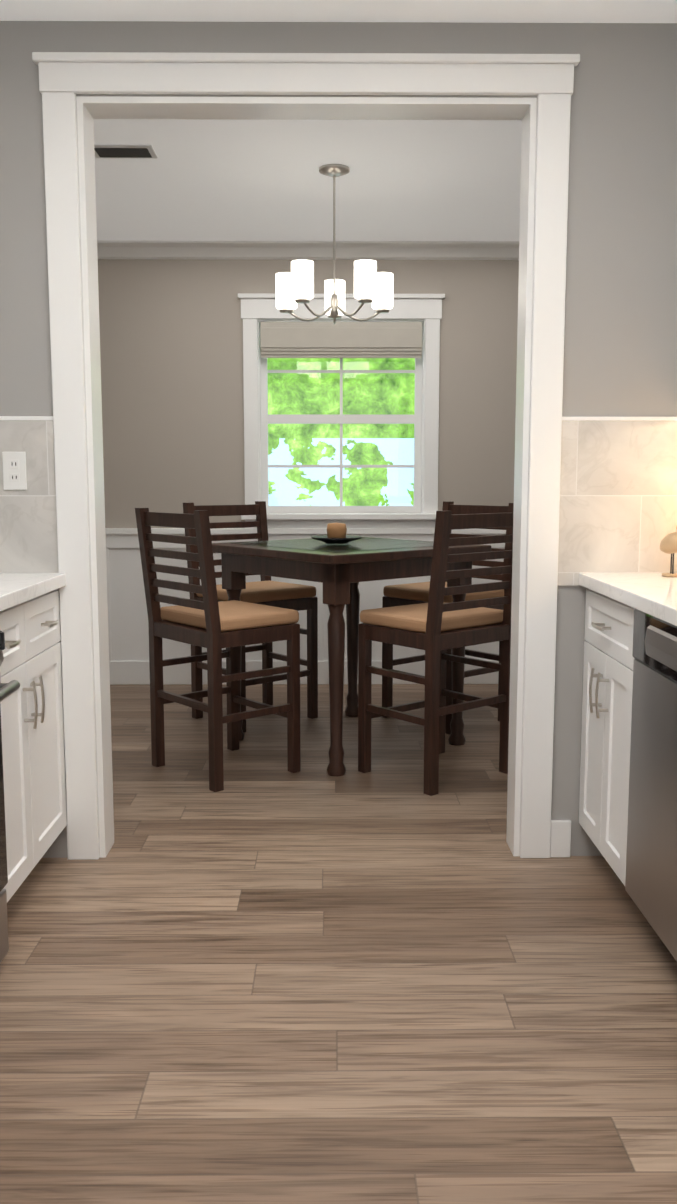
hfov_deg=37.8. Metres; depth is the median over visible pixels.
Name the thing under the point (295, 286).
chandelier
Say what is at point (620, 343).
wall
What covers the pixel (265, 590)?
dining chair
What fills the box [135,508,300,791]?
dining chair
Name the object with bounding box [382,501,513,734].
dining chair
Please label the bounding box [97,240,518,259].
crown molding
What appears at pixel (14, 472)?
electrical outlet
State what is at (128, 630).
wainscoting
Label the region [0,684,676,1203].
floor
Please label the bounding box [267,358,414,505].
backdrop
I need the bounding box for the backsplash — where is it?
[0,416,676,585]
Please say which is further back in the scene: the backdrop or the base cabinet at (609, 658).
the backdrop
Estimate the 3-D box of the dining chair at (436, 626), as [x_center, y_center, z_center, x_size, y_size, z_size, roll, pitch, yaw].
[0.411,0.165,3.987,0.480,1.080,0.480,-6,9,-40]
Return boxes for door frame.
[32,52,579,859]
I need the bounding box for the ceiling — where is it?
[0,0,676,240]
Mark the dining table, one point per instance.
(340, 572)
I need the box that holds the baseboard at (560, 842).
[66,820,570,859]
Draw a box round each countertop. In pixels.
[0,573,65,611]
[579,573,676,625]
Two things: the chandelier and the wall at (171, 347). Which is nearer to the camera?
the chandelier
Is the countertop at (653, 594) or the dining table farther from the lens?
the dining table
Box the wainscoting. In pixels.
[105,528,505,684]
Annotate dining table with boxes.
[212,537,490,776]
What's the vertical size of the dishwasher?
0.868 m
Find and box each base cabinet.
[0,590,66,901]
[579,589,634,885]
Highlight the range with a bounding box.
[0,631,19,962]
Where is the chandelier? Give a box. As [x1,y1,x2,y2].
[276,164,392,324]
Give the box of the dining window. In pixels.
[238,293,444,527]
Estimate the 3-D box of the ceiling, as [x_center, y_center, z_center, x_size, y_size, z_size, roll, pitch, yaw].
[0.030,-1.591,1.896,4.800,0.080,7.900,0,7,0]
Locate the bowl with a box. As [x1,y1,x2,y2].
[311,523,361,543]
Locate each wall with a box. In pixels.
[0,21,676,857]
[98,259,518,527]
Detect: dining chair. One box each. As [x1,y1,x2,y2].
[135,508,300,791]
[183,501,317,731]
[358,511,512,795]
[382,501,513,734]
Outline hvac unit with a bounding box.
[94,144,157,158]
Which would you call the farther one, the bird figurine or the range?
the bird figurine
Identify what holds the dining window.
in the wall at (171, 347)
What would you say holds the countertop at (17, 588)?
on the base cabinet at (33, 745)
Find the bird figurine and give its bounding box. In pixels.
[660,526,676,576]
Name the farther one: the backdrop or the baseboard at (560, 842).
the backdrop
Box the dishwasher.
[625,609,676,960]
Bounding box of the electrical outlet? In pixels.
[2,452,26,489]
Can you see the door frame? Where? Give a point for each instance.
(72, 254)
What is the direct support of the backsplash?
attached to the wall at (620, 343)

